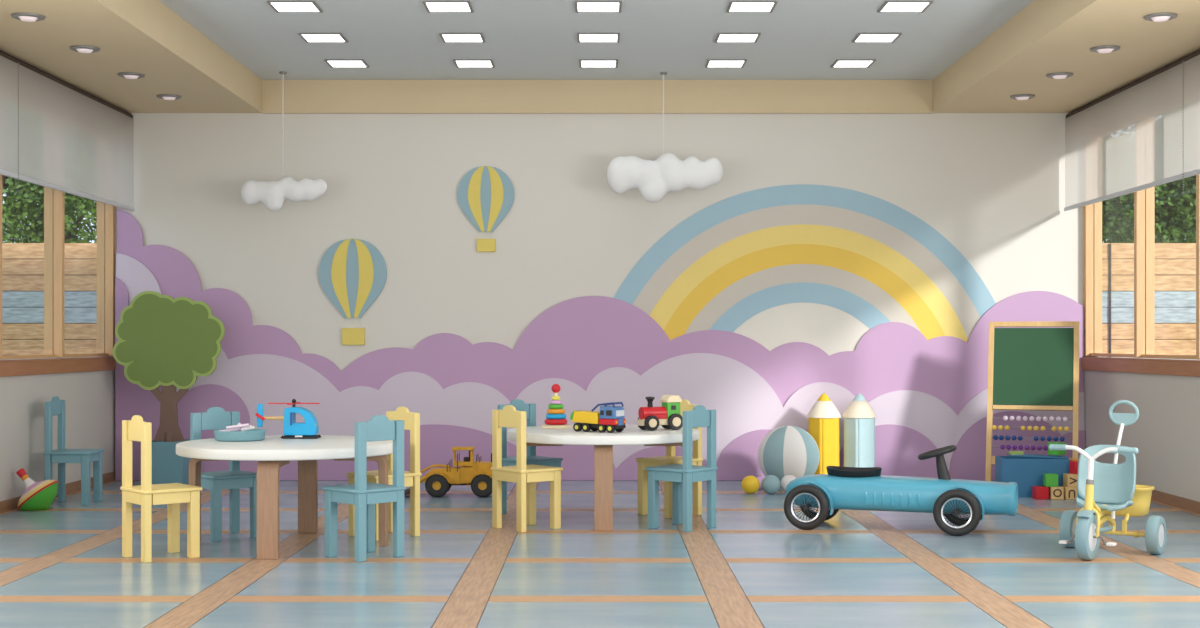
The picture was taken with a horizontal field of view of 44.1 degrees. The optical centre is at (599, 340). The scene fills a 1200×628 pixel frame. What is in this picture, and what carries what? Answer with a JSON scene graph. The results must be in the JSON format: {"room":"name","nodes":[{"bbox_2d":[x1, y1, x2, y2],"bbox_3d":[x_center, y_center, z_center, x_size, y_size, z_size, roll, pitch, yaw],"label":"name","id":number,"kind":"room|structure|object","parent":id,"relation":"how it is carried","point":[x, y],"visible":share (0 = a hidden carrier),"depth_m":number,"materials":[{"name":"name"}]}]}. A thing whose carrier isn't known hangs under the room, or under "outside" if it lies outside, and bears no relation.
{"room":"children's room","nodes":[
{"label":"children's room","id":0,"kind":"room"},
{"bbox_2d":[0,370,114,500],"bbox_3d":[-3.765,-0.490,4.600,0.130,3.100,13.400,0,0,0],"label":"wall","id":1,"kind":"structure","parent":0,"point":[89,397],"depth_m":9.93,"materials":[{"name":"paint"}]},
{"bbox_2d":[0,174,1,358],"bbox_3d":[-3.765,-0.741,8.614,0.126,1.714,1.111,0,0,0],"label":"window","id":2,"kind":"structure","parent":1,"relation":"in","point":[0,174],"depth_m":9.14,"materials":[{"name":"brown wood"}]},
{"bbox_2d":[0,187,64,359],"bbox_3d":[-3.765,-0.741,9.704,0.126,1.714,1.060,0,0,0],"label":"window","id":3,"kind":"structure","parent":1,"relation":"in","point":[54,200],"depth_m":10.19,"materials":[{"name":"brown wood"}]},
{"bbox_2d":[0,471,114,512],"bbox_3d":[-3.693,1.025,4.600,0.012,0.070,13.300,0,0,0],"label":"baseboard","id":4,"kind":"structure","parent":1,"relation":"attached to","point":[10,504],"depth_m":10.29,"materials":[{"name":"brown wood"}]},
{"bbox_2d":[0,357,115,376],"bbox_3d":[-3.755,0.171,9.678,0.155,0.098,3.240,0,0,0],"label":"trim","id":5,"kind":"structure","parent":1,"relation":"attached to","point":[20,367],"depth_m":9.98,"materials":[{"name":"brown wood"}]},
{"bbox_2d":[64,201,114,357],"bbox_3d":[-3.765,-0.741,10.769,0.126,1.714,1.060,0,0,0],"label":"window","id":6,"kind":"structure","parent":1,"relation":"in","point":[105,212],"depth_m":11.25,"materials":[{"name":"brown wood"}]},
{"bbox_2d":[0,0,261,112],"bbox_3d":[-3.138,-1.865,4.600,1.125,0.249,13.400,0,0,0],"label":"soffit","id":7,"kind":"structure","parent":1,"relation":"attached to","point":[148,38],"depth_m":9.18,"materials":[{"name":"beige paint"}]},
{"bbox_2d":[0,50,134,210],"bbox_3d":[-3.574,-1.315,9.430,0.083,0.840,3.680,0,0,0],"label":"roller blind","id":8,"kind":"object","parent":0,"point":[56,134],"visible":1,"depth_m":9.77,"materials":[{"name":"fabric"}]},
{"bbox_2d":[118,72,144,78],"bbox_3d":[-3.060,-1.726,9.660,0.172,0.025,0.172,0,0,0],"label":"recessed light","id":9,"kind":"object","parent":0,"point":[129,75],"visible":1,"depth_m":9.62,"materials":[{"name":"grey metal"}]},
{"bbox_2d":[157,94,181,99],"bbox_3d":[-3.060,-1.726,10.510,0.172,0.025,0.172,0,0,0],"label":"recessed light","id":10,"kind":"object","parent":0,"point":[161,96],"visible":1,"depth_m":10.47,"materials":[{"name":"grey metal"}]},
{"bbox_2d":[159,0,1033,79],"bbox_3d":[0.000,-2.050,4.700,8.200,0.120,13.600,0,0,0],"label":"ceiling","id":11,"kind":"structure","parent":0,"point":[397,39],"depth_m":9.67,"materials":[{"name":"paint"}]},
{"bbox_2d":[241,71,326,210],"bbox_3d":[-2.337,-1.475,10.951,0.636,1.028,0.143,0,0,0],"label":"cloud","id":12,"kind":"object","parent":11,"relation":"hanging from","point":[272,194],"visible":1,"depth_m":10.90,"materials":[{"name":"white fabric"}]},
{"bbox_2d":[267,1,322,12],"bbox_3d":[-1.810,-1.985,8.790,0.276,0.009,0.276,0,0,0],"label":"recessed light","id":13,"kind":"object","parent":11,"relation":"in","point":[278,6],"visible":1,"depth_m":8.78,"materials":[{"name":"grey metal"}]},
{"bbox_2d":[271,3,318,11],"bbox_3d":[-1.810,-1.986,8.790,0.243,0.006,0.243,0,0,0],"label":"diffuser","id":14,"kind":"object","parent":13,"relation":"attached to","point":[278,7],"depth_m":8.80,"materials":[{"name":"plastic"}]},
{"bbox_2d":[298,33,347,42],"bbox_3d":[-1.810,-1.985,9.690,0.276,0.009,0.276,0,0,0],"label":"recessed light","id":15,"kind":"object","parent":11,"relation":"in","point":[307,37],"visible":1,"depth_m":9.68,"materials":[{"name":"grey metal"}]},
{"bbox_2d":[303,35,344,41],"bbox_3d":[-1.810,-1.986,9.690,0.243,0.006,0.243,0,0,0],"label":"diffuser","id":16,"kind":"object","parent":15,"relation":"attached to","point":[307,38],"depth_m":9.71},
{"bbox_2d":[324,59,368,67],"bbox_3d":[-1.810,-1.985,10.590,0.276,0.009,0.276,0,0,0],"label":"recessed light","id":17,"kind":"object","parent":11,"relation":"in","point":[333,63],"visible":1,"depth_m":10.58,"materials":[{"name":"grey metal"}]},
{"bbox_2d":[328,61,365,66],"bbox_3d":[-1.810,-1.986,10.590,0.243,0.006,0.243,0,0,0],"label":"diffuser","id":18,"kind":"object","parent":17,"relation":"attached to","point":[331,63],"depth_m":10.58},
{"bbox_2d":[422,1,473,12],"bbox_3d":[-0.900,-1.985,8.790,0.276,0.009,0.276,0,0,0],"label":"recessed light","id":19,"kind":"object","parent":11,"relation":"in","point":[431,6],"visible":1,"depth_m":8.78,"materials":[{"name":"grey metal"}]},
{"bbox_2d":[426,3,470,11],"bbox_3d":[-0.900,-1.986,8.790,0.243,0.006,0.243,0,0,0],"label":"diffuser","id":20,"kind":"object","parent":19,"relation":"attached to","point":[430,7],"depth_m":8.80,"materials":[{"name":"plastic"}]},
{"bbox_2d":[439,33,484,42],"bbox_3d":[-0.900,-1.985,9.690,0.276,0.009,0.276,0,0,0],"label":"recessed light","id":21,"kind":"object","parent":11,"relation":"in","point":[446,37],"visible":1,"depth_m":9.67,"materials":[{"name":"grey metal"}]},
{"bbox_2d":[443,35,481,41],"bbox_3d":[-0.900,-1.986,9.690,0.243,0.006,0.243,0,0,0],"label":"diffuser","id":22,"kind":"object","parent":21,"relation":"attached to","point":[446,38],"depth_m":9.71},
{"bbox_2d":[453,59,494,67],"bbox_3d":[-0.900,-1.985,10.590,0.276,0.009,0.276,0,0,0],"label":"recessed light","id":23,"kind":"object","parent":11,"relation":"in","point":[460,63],"visible":1,"depth_m":10.58,"materials":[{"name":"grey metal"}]},
{"bbox_2d":[456,61,491,66],"bbox_3d":[-0.900,-1.986,10.590,0.243,0.006,0.243,0,0,0],"label":"diffuser","id":24,"kind":"object","parent":23,"relation":"attached to","point":[458,63],"depth_m":10.59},
{"bbox_2d":[575,1,621,12],"bbox_3d":[-0.010,-1.985,8.790,0.276,0.009,0.276,0,0,0],"label":"recessed light","id":25,"kind":"object","parent":11,"relation":"in","point":[580,6],"visible":1,"depth_m":8.78,"materials":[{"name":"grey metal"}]},
{"bbox_2d":[578,3,618,11],"bbox_3d":[-0.010,-1.986,8.790,0.243,0.006,0.243,0,0,0],"label":"diffuser","id":26,"kind":"object","parent":25,"relation":"attached to","point":[582,7],"depth_m":8.80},
{"bbox_2d":[577,33,619,42],"bbox_3d":[-0.010,-1.985,9.690,0.276,0.009,0.276,0,0,0],"label":"recessed light","id":27,"kind":"object","parent":11,"relation":"in","point":[581,37],"visible":1,"depth_m":9.67,"materials":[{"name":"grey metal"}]},
{"bbox_2d":[580,35,616,41],"bbox_3d":[-0.010,-1.986,9.690,0.243,0.006,0.243,0,0,0],"label":"diffuser","id":28,"kind":"object","parent":27,"relation":"attached to","point":[583,38],"depth_m":9.71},
{"bbox_2d":[579,59,617,67],"bbox_3d":[-0.010,-1.985,10.590,0.276,0.009,0.276,0,0,0],"label":"recessed light","id":29,"kind":"object","parent":11,"relation":"in","point":[583,63],"visible":1,"depth_m":10.58,"materials":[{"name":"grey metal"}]},
{"bbox_2d":[581,61,615,66],"bbox_3d":[-0.010,-1.986,10.590,0.243,0.006,0.243,0,0,0],"label":"diffuser","id":30,"kind":"object","parent":29,"relation":"attached to","point":[583,63],"depth_m":10.58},
{"bbox_2d":[607,72,722,202],"bbox_3d":[0.481,-1.508,10.970,0.859,0.963,0.171,0,0,0],"label":"cloud","id":31,"kind":"object","parent":11,"relation":"hanging from","point":[654,179],"visible":1,"depth_m":10.91,"materials":[{"name":"white fabric"}]},
{"bbox_2d":[705,59,746,67],"bbox_3d":[0.900,-1.985,10.590,0.276,0.009,0.276,0,0,0],"label":"recessed light","id":32,"kind":"object","parent":11,"relation":"in","point":[711,63],"visible":1,"depth_m":10.58,"materials":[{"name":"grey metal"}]},
{"bbox_2d":[708,61,743,66],"bbox_3d":[0.900,-1.986,10.590,0.243,0.006,0.243,0,0,0],"label":"diffuser","id":33,"kind":"object","parent":32,"relation":"attached to","point":[710,63],"depth_m":10.59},
{"bbox_2d":[715,33,760,42],"bbox_3d":[0.900,-1.985,9.690,0.276,0.009,0.276,0,0,0],"label":"recessed light","id":34,"kind":"object","parent":11,"relation":"in","point":[721,37],"visible":1,"depth_m":9.67,"materials":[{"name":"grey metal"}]},
{"bbox_2d":[718,35,756,41],"bbox_3d":[0.900,-1.986,9.690,0.243,0.006,0.243,0,0,0],"label":"diffuser","id":35,"kind":"object","parent":34,"relation":"attached to","point":[721,38],"depth_m":9.71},
{"bbox_2d":[726,1,777,12],"bbox_3d":[0.900,-1.985,8.790,0.276,0.009,0.276,0,0,0],"label":"recessed light","id":36,"kind":"object","parent":11,"relation":"in","point":[734,6],"visible":1,"depth_m":8.78,"materials":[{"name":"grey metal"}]},
{"bbox_2d":[729,3,773,11],"bbox_3d":[0.900,-1.986,8.790,0.243,0.006,0.243,0,0,0],"label":"diffuser","id":37,"kind":"object","parent":36,"relation":"attached to","point":[733,7],"depth_m":8.80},
{"bbox_2d":[831,59,875,67],"bbox_3d":[1.810,-1.985,10.590,0.276,0.009,0.276,0,0,0],"label":"recessed light","id":38,"kind":"object","parent":11,"relation":"in","point":[839,63],"visible":1,"depth_m":10.58,"materials":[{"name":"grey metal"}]},
{"bbox_2d":[834,61,871,66],"bbox_3d":[1.810,-1.986,10.590,0.243,0.006,0.243,0,0,0],"label":"diffuser","id":39,"kind":"object","parent":38,"relation":"attached to","point":[837,63],"depth_m":10.58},
{"bbox_2d":[852,33,901,42],"bbox_3d":[1.810,-1.985,9.690,0.276,0.009,0.276,0,0,0],"label":"recessed light","id":40,"kind":"object","parent":11,"relation":"in","point":[861,37],"visible":1,"depth_m":9.68,"materials":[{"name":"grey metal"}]},
{"bbox_2d":[855,35,896,41],"bbox_3d":[1.810,-1.986,9.690,0.243,0.006,0.243,0,0,0],"label":"diffuser","id":41,"kind":"object","parent":40,"relation":"attached to","point":[859,38],"depth_m":9.71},
{"bbox_2d":[877,1,932,12],"bbox_3d":[1.810,-1.985,8.790,0.276,0.009,0.276,0,0,0],"label":"recessed light","id":42,"kind":"object","parent":11,"relation":"in","point":[888,6],"visible":1,"depth_m":8.78,"materials":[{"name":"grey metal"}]},
{"bbox_2d":[881,3,928,11],"bbox_3d":[1.810,-1.986,8.790,0.243,0.006,0.243,0,0,0],"label":"diffuser","id":43,"kind":"object","parent":42,"relation":"attached to","point":[886,7],"depth_m":8.80,"materials":[{"name":"plastic"}]},
{"bbox_2d":[100,113,1097,371],"bbox_3d":[0.000,-0.490,11.350,7.650,3.300,0.100,0,0,0],"label":"wall","id":44,"kind":"structure","parent":0,"point":[992,185],"depth_m":11.30,"materials":[{"name":"paint"}]},
{"bbox_2d":[11,12,44,21],"bbox_3d":[-3.060,-1.726,7.920,0.172,0.025,0.172,0,0,0],"label":"recessed light","id":45,"kind":"object","parent":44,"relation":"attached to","point":[28,17],"visible":1,"depth_m":7.88,"materials":[{"name":"grey metal"}]},
{"bbox_2d":[70,45,99,52],"bbox_3d":[-3.060,-1.726,8.790,0.172,0.025,0.172,0,0,0],"label":"recessed light","id":46,"kind":"object","parent":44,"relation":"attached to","point":[78,48],"visible":1,"depth_m":8.75,"materials":[{"name":"grey metal"}]},
{"bbox_2d":[318,238,386,344],"bbox_3d":[-1.886,-0.376,11.286,0.519,0.813,0.027,0,0,0],"label":"balloon","id":47,"kind":"object","parent":44,"relation":"attached to","point":[352,273],"visible":1,"depth_m":11.28,"materials":[{"name":"paint"}]},
{"bbox_2d":[342,328,364,344],"bbox_3d":[-1.880,-0.034,11.285,0.172,0.130,0.026,0,0,0],"label":"basket","id":48,"kind":"object","parent":47,"relation":"on","point":[350,336],"depth_m":11.27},
{"bbox_2d":[457,166,513,251],"bbox_3d":[-0.870,-1.008,11.286,0.435,0.657,0.027,0,0,0],"label":"balloon","id":49,"kind":"object","parent":44,"relation":"attached to","point":[485,194],"visible":1,"depth_m":11.28,"materials":[{"name":"paint"}]},
{"bbox_2d":[477,234,494,251],"bbox_3d":[-0.869,-0.758,11.285,0.141,0.158,0.026,0,0,0],"label":"basket","id":50,"kind":"object","parent":49,"relation":"on","point":[483,245],"depth_m":11.27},
{"bbox_2d":[262,80,932,113],"bbox_3d":[-0.020,-1.863,11.278,5.108,0.253,0.042,0,0,0],"label":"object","id":51,"kind":"structure","parent":44,"relation":"attached to","point":[278,96],"depth_m":11.27,"materials":[{"name":"beige paint"}]},
{"bbox_2d":[115,277,1084,479],"bbox_3d":[0.003,0.286,11.246,7.365,1.544,0.016,0,0,0],"label":"board","id":52,"kind":"object","parent":44,"relation":"attached to","point":[898,448],"visible":0.42,"depth_m":11.24,"materials":[{"name":"paint"}]},
{"bbox_2d":[117,209,1083,414],"bbox_3d":[0.003,0.027,11.280,7.365,2.063,0.016,0,0,0],"label":"cloud wall decoration","id":53,"kind":"object","parent":44,"relation":"attached to","point":[574,340],"visible":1,"depth_m":11.27,"materials":[{"name":"paint"}]},
{"bbox_2d":[116,253,1084,471],"bbox_3d":[0.003,0.194,11.263,7.365,1.727,0.016,0,0,0],"label":"cloud wall decoration","id":54,"kind":"object","parent":44,"relation":"attached to","point":[743,402],"visible":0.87,"depth_m":11.26,"materials":[{"name":"paint"}]},
{"bbox_2d":[614,184,995,355],"bbox_3d":[1.550,-0.374,11.294,3.283,1.642,0.009,0,0,0],"label":"rainbow","id":55,"kind":"object","parent":44,"relation":"attached to","point":[835,264],"visible":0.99,"depth_m":11.29,"materials":[{"name":"paint"}]},
{"bbox_2d":[1010,94,1034,99],"bbox_3d":[3.000,-1.726,10.510,0.172,0.025,0.172,0,0,0],"label":"recessed light","id":56,"kind":"object","parent":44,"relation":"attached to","point":[1019,96],"visible":1,"depth_m":10.47,"materials":[{"name":"grey metal"}]},
{"bbox_2d":[1046,72,1072,78],"bbox_3d":[3.000,-1.726,9.660,0.172,0.025,0.172,0,0,0],"label":"recessed light","id":57,"kind":"object","parent":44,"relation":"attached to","point":[1059,75],"visible":1,"depth_m":9.62,"materials":[{"name":"grey metal"}]},
{"bbox_2d":[1090,45,1119,52],"bbox_3d":[3.000,-1.726,8.790,0.172,0.025,0.172,0,0,0],"label":"recessed light","id":58,"kind":"object","parent":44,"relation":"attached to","point":[1107,48],"visible":1,"depth_m":8.75,"materials":[{"name":"grey metal"}]},
{"bbox_2d":[1064,50,1199,210],"bbox_3d":[3.564,-1.315,9.430,0.083,0.840,3.680,0,0,0],"label":"roller blind","id":59,"kind":"object","parent":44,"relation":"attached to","point":[1144,133],"visible":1,"depth_m":9.76,"materials":[{"name":"fabric"}]},
{"bbox_2d":[1144,12,1177,21],"bbox_3d":[3.000,-1.726,7.920,0.172,0.025,0.172,0,0,0],"label":"recessed light","id":60,"kind":"object","parent":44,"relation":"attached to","point":[1157,17],"visible":1,"depth_m":7.88,"materials":[{"name":"grey metal"}]},
{"bbox_2d":[0,480,1199,627],"bbox_3d":[0.000,1.110,4.700,8.200,0.100,13.600,0,0,0],"label":"floor","id":61,"kind":"structure","parent":0,"point":[63,565],"depth_m":6.83,"materials":[{"name":"tile"}]},
{"bbox_2d":[16,468,58,510],"bbox_3d":[-3.530,0.936,9.300,0.248,0.276,0.279,0,0,29],"label":"spinning top","id":62,"kind":"object","parent":61,"relation":"on","point":[41,495],"visible":1,"depth_m":9.22,"materials":[{"name":"green paint"}]},
{"bbox_2d":[43,396,103,505],"bbox_3d":[-3.435,0.710,9.670,0.300,0.700,0.290,0,0,0],"label":"chair","id":63,"kind":"object","parent":61,"relation":"on","point":[56,406],"visible":0.98,"depth_m":9.58,"materials":[{"name":"blue paint"}]},
{"bbox_2d":[120,415,201,562],"bbox_3d":[-2.152,0.710,7.260,0.300,0.700,0.290,0,0,-40],"label":"chair","id":64,"kind":"object","parent":61,"relation":"on","point":[147,494],"visible":1,"depth_m":7.22,"materials":[{"name":"yellow paint"}]},
{"bbox_2d":[152,439,189,483],"bbox_3d":[-3.180,0.897,10.920,0.300,0.325,0.300,0,0,0],"label":"planter pot","id":65,"kind":"object","parent":61,"relation":"on","point":[167,466],"visible":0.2,"depth_m":10.78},
{"bbox_2d":[113,291,224,441],"bbox_3d":[-3.180,0.203,10.920,0.819,1.143,0.060,0,0,0],"label":"tree","id":66,"kind":"object","parent":65,"relation":"in","point":[166,341],"visible":1,"depth_m":10.89,"materials":[{"name":"paint"}]},
{"bbox_2d":[190,407,256,541],"bbox_3d":[-2.023,0.710,8.003,0.290,0.700,0.300,0,0,-41],"label":"chair","id":67,"kind":"object","parent":61,"relation":"on","point":[214,418],"visible":0.76,"depth_m":7.99,"materials":[{"name":"blue paint"}]},
{"bbox_2d":[176,435,392,558],"bbox_3d":[-1.615,0.792,7.690,1.134,0.535,1.134,0,0,0],"label":"round table","id":68,"kind":"object","parent":61,"relation":"on","point":[271,453],"visible":0.88,"depth_m":7.33,"materials":[{"name":"laminate"}]},
{"bbox_2d":[214,428,265,441],"bbox_3d":[-1.905,0.497,7.830,0.268,0.055,0.268,0,0,0],"label":"tray","id":69,"kind":"object","parent":68,"relation":"on","point":[253,434],"visible":0.93,"depth_m":7.72,"materials":[{"name":"plastic"}]},
{"bbox_2d":[255,399,320,438],"bbox_3d":[-1.669,0.419,7.968,0.323,0.213,0.222,0,0,-32],"label":"helicopter","id":70,"kind":"object","parent":68,"relation":"on","point":[308,429],"visible":1,"depth_m":7.93,"materials":[{"name":"blue paint"}]},
{"bbox_2d":[322,415,405,561],"bbox_3d":[-1.161,0.710,7.282,0.300,0.700,0.290,0,0,44],"label":"chair","id":71,"kind":"object","parent":61,"relation":"on","point":[364,495],"visible":1,"depth_m":7.22,"materials":[{"name":"blue paint"}]},
{"bbox_2d":[346,407,421,540],"bbox_3d":[-1.175,0.710,8.043,0.300,0.700,0.290,0,0,-42],"label":"chair","id":72,"kind":"object","parent":61,"relation":"on","point":[411,420],"visible":0.67,"depth_m":8.03,"materials":[{"name":"yellow paint"}]},
{"bbox_2d":[404,446,491,496],"bbox_3d":[-1.037,0.893,10.130,0.725,0.334,0.280,0,0,0],"label":"wheel loader","id":73,"kind":"object","parent":61,"relation":"on","point":[477,475],"visible":0.93,"depth_m":10.06,"materials":[{"name":"yellow plastic"}]},
{"bbox_2d":[491,405,562,532],"bbox_3d":[-0.414,0.710,8.380,0.300,0.700,0.290,0,0,-40],"label":"chair","id":74,"kind":"object","parent":61,"relation":"on","point":[526,477],"visible":1,"depth_m":8.34,"materials":[{"name":"yellow paint"}]},
{"bbox_2d":[497,399,562,513],"bbox_3d":[-0.432,0.710,9.061,0.290,0.700,0.300,0,0,-41],"label":"chair","id":75,"kind":"object","parent":61,"relation":"on","point":[531,458],"visible":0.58,"depth_m":9.07,"materials":[{"name":"blue paint"}]},
{"bbox_2d":[507,425,698,530],"bbox_3d":[0.020,0.792,8.760,1.134,0.535,1.134,0,0,0],"label":"round table","id":76,"kind":"object","parent":61,"relation":"on","point":[603,443],"visible":0.68,"depth_m":8.25,"materials":[{"name":"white wood"}]},
{"bbox_2d":[541,384,570,428],"bbox_3d":[-0.266,0.392,8.930,0.184,0.266,0.184,0,0,0],"label":"tower","id":77,"kind":"object","parent":76,"relation":"on","point":[555,417],"visible":1,"depth_m":8.89,"materials":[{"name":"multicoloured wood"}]},
{"bbox_2d":[570,402,625,432],"bbox_3d":[-0.015,0.437,8.555,0.326,0.176,0.118,0,0,34],"label":"toy truck","id":78,"kind":"object","parent":76,"relation":"on","point":[609,418],"visible":1,"depth_m":8.49,"materials":[{"name":"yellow plastic"}]},
{"bbox_2d":[637,395,681,430],"bbox_3d":[0.350,0.423,8.738,0.263,0.204,0.132,0,0,-24],"label":"train","id":79,"kind":"object","parent":76,"relation":"on","point":[668,416],"visible":0.99,"depth_m":8.71,"materials":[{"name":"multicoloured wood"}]},
{"bbox_2d":[636,399,702,517],"bbox_3d":[0.424,0.710,9.032,0.300,0.700,0.290,0,0,-42],"label":"chair","id":80,"kind":"object","parent":61,"relation":"on","point":[670,458],"visible":0.61,"depth_m":9.01,"materials":[{"name":"yellow paint"}]},
{"bbox_2d":[646,405,717,531],"bbox_3d":[0.464,0.710,8.400,0.300,0.700,0.290,0,0,40],"label":"chair","id":81,"kind":"object","parent":61,"relation":"on","point":[681,476],"visible":1,"depth_m":8.36,"materials":[{"name":"blue paint"}]},
{"bbox_2d":[741,475,759,493],"bbox_3d":[1.043,0.996,10.260,0.128,0.128,0.128,0,0,0],"label":"ball","id":82,"kind":"object","parent":61,"relation":"on","point":[750,484],"visible":1,"depth_m":10.22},
{"bbox_2d":[761,475,780,493],"bbox_3d":[1.185,0.994,10.260,0.132,0.132,0.132,0,0,0],"label":"ball","id":83,"kind":"object","parent":61,"relation":"on","point":[770,484],"visible":1,"depth_m":10.21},
{"bbox_2d":[780,475,795,491],"bbox_3d":[1.319,0.996,10.300,0.128,0.128,0.128,0,0,0],"label":"ball","id":84,"kind":"object","parent":61,"relation":"on","point":[785,480],"visible":0.5,"depth_m":10.26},
{"bbox_2d":[758,426,819,481],"bbox_3d":[1.368,0.837,10.740,0.446,0.446,0.446,0,0,0],"label":"ball","id":85,"kind":"object","parent":61,"relation":"on","point":[785,450],"visible":0.77,"depth_m":10.57,"materials":[{"name":"plastic"}]},
{"bbox_2d":[807,393,840,473],"bbox_3d":[1.668,0.724,11.020,0.260,0.672,0.260,0,0,-14],"label":"pencil","id":86,"kind":"object","parent":61,"relation":"on","point":[824,417],"visible":0.7,"depth_m":10.92,"materials":[{"name":"wood"}]},
{"bbox_2d":[843,393,876,466],"bbox_3d":[1.932,0.724,11.020,0.260,0.672,0.260,0,0,-14],"label":"pencil","id":87,"kind":"object","parent":61,"relation":"on","point":[859,416],"visible":0.74,"depth_m":10.93,"materials":[{"name":"plastic"}]},
{"bbox_2d":[784,445,1017,535],"bbox_3d":[1.687,0.821,8.353,1.285,0.480,0.473,0,0,19],"label":"car","id":88,"kind":"object","parent":61,"relation":"on","point":[846,488],"visible":1,"depth_m":8.24,"materials":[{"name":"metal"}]},
{"bbox_2d":[985,321,1079,480],"bbox_3d":[3.089,0.460,10.568,0.628,1.202,0.334,0,0,20],"label":"easel","id":89,"kind":"object","parent":61,"relation":"on","point":[1027,366],"visible":0.88,"depth_m":10.60,"materials":[{"name":"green wood"}]},
{"bbox_2d":[995,453,1069,496],"bbox_3d":[2.962,0.917,10.150,0.450,0.286,0.240,0,0,4],"label":"toy box","id":90,"kind":"object","parent":61,"relation":"on","point":[1027,470],"visible":0.8,"depth_m":10.04,"materials":[{"name":"plastic"}]},
{"bbox_2d":[1048,442,1064,454],"bbox_3d":[3.115,0.734,10.100,0.084,0.084,0.084,0,0,-35],"label":"block","id":91,"kind":"object","parent":90,"relation":"on","point":[1050,452],"visible":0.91,"depth_m":10.08,"materials":[{"name":"green paint"}]},
{"bbox_2d":[1032,486,1048,499],"bbox_3d":[2.955,1.018,9.930,0.084,0.084,0.084,0,0,-5],"label":"block","id":92,"kind":"object","parent":61,"relation":"on","point":[1038,492],"visible":1,"depth_m":9.89,"materials":[{"name":"red paint"}]},
{"bbox_2d":[1049,486,1063,499],"bbox_3d":[3.056,1.018,9.919,0.084,0.084,0.085,0,0,3],"label":"block","id":93,"kind":"object","parent":61,"relation":"on","point":[1055,493],"visible":1,"depth_m":9.88,"materials":[{"name":"brown wood"}]},
{"bbox_2d":[1043,473,1057,486],"bbox_3d":[3.024,0.933,9.930,0.084,0.084,0.084,0,0,6],"label":"block","id":94,"kind":"object","parent":93,"relation":"on","point":[1049,479],"visible":1,"depth_m":9.89,"materials":[{"name":"green paint"}]},
{"bbox_2d":[1061,486,1077,499],"bbox_3d":[3.150,1.018,9.929,0.084,0.084,0.085,0,0,-4],"label":"block","id":95,"kind":"object","parent":61,"relation":"on","point":[1070,493],"visible":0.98,"depth_m":9.89,"materials":[{"name":"brown wood"}]},
{"bbox_2d":[1063,473,1077,486],"bbox_3d":[3.164,0.933,9.929,0.084,0.084,0.085,0,0,-6],"label":"block","id":96,"kind":"object","parent":95,"relation":"on","point":[1069,480],"visible":0.79,"depth_m":9.89,"materials":[{"name":"brown wood"}]},
{"bbox_2d":[1048,400,1166,559],"bbox_3d":[2.510,0.681,7.369,0.490,0.758,0.738,0,0,36],"label":"tricycle","id":97,"kind":"object","parent":61,"relation":"on","point":[1104,490],"visible":1,"depth_m":7.40,"materials":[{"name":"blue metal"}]},
{"bbox_2d":[1104,485,1154,516],"bbox_3d":[2.663,0.814,7.581,0.330,0.148,0.214,0,0,36],"label":"basket","id":98,"kind":"object","parent":97,"relation":"on","point":[1141,498],"depth_m":7.47,"materials":[{"name":"plastic"}]},
{"bbox_2d":[1084,370,1199,501],"bbox_3d":[3.755,-0.490,4.600,0.130,3.100,13.400,0,0,0],"label":"wall","id":99,"kind":"structure","parent":0,"point":[1166,431],"depth_m":9.85,"materials":[{"name":"paint"}]},
{"bbox_2d":[933,0,1199,112],"bbox_3d":[3.112,-1.865,4.600,1.155,0.249,13.400,0,0,0],"label":"soffit","id":100,"kind":"structure","parent":99,"relation":"attached to","point":[1045,37],"depth_m":9.18,"materials":[{"name":"beige paint"}]},
{"bbox_2d":[1084,201,1134,357],"bbox_3d":[3.755,-0.741,10.769,0.126,1.714,1.060,0,0,0],"label":"window","id":101,"kind":"structure","parent":99,"relation":"in","point":[1092,212],"depth_m":11.25,"materials":[{"name":"brown wood"}]},
{"bbox_2d":[1082,357,1199,376],"bbox_3d":[3.745,0.171,9.678,0.155,0.098,3.240,0,0,0],"label":"trim","id":102,"kind":"structure","parent":99,"relation":"attached to","point":[1177,367],"depth_m":9.97,"materials":[{"name":"brown wood"}]},
{"bbox_2d":[1134,187,1199,359],"bbox_3d":[3.755,-0.741,9.704,0.126,1.714,1.060,0,0,0],"label":"window","id":103,"kind":"structure","parent":99,"relation":"in","point":[1144,200],"depth_m":10.19,"materials":[{"name":"brown wood"}]},
{"bbox_2d":[1151,490,1199,513],"bbox_3d":[3.683,1.025,4.600,0.012,0.070,13.300,0,0,0],"label":"baseboard","id":104,"kind":"structure","parent":99,"relation":"attached to","point":[1162,497],"depth_m":9.44,"materials":[{"name":"brown wood"}]},
{"bbox_2d":[1196,174,1199,358],"bbox_3d":[3.755,-0.741,8.614,0.126,1.714,1.111,0,0,0],"label":"window","id":105,"kind":"structure","parent":99,"relation":"in","point":[1198,175],"depth_m":9.13,"materials":[{"name":"brown wood"}]},
{"label":"outside","id":106,"kind":"structure","parent":0,"visible":0},
{"bbox_3d":[0.000,1.220,17.000,60.000,0.100,60.000,0,0,0],"label":"ground","id":107,"kind":"structure","parent":106,"visible":0},
{"bbox_2d":[2,243,96,359],"bbox_3d":[-7.725,0.122,14.052,7.550,2.095,0.139,0,0,0],"label":"fence","id":108,"kind":"object","parent":107,"relation":"on","point":[22,263],"visible":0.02,"depth_m":13.98,"materials":[{"name":"brown wood"}]},
{"bbox_2d":[2,175,96,242],"bbox_3d":[-6.488,-1.151,15.621,4.789,4.658,2.492,0,0,0],"label":"tree","id":109,"kind":"object","parent":107,"relation":"on","point":[29,203],"visible":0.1,"depth_m":15.15,"materials":[{"name":"green plant"}]},
{"bbox_2d":[1102,243,1195,359],"bbox_3d":[7.725,0.122,14.046,7.550,2.095,0.151,0,0,0],"label":"fence","id":110,"kind":"object","parent":107,"relation":"on","point":[1175,263],"visible":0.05,"depth_m":13.98,"materials":[{"name":"brown wood"}]},
{"bbox_2d":[1102,175,1195,242],"bbox_3d":[6.638,-1.255,15.709,4.357,4.866,2.797,0,0,-21],"label":"tree","id":111,"kind":"object","parent":107,"relation":"on","point":[1175,210],"visible":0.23,"depth_m":15.16,"materials":[{"name":"green plant"}]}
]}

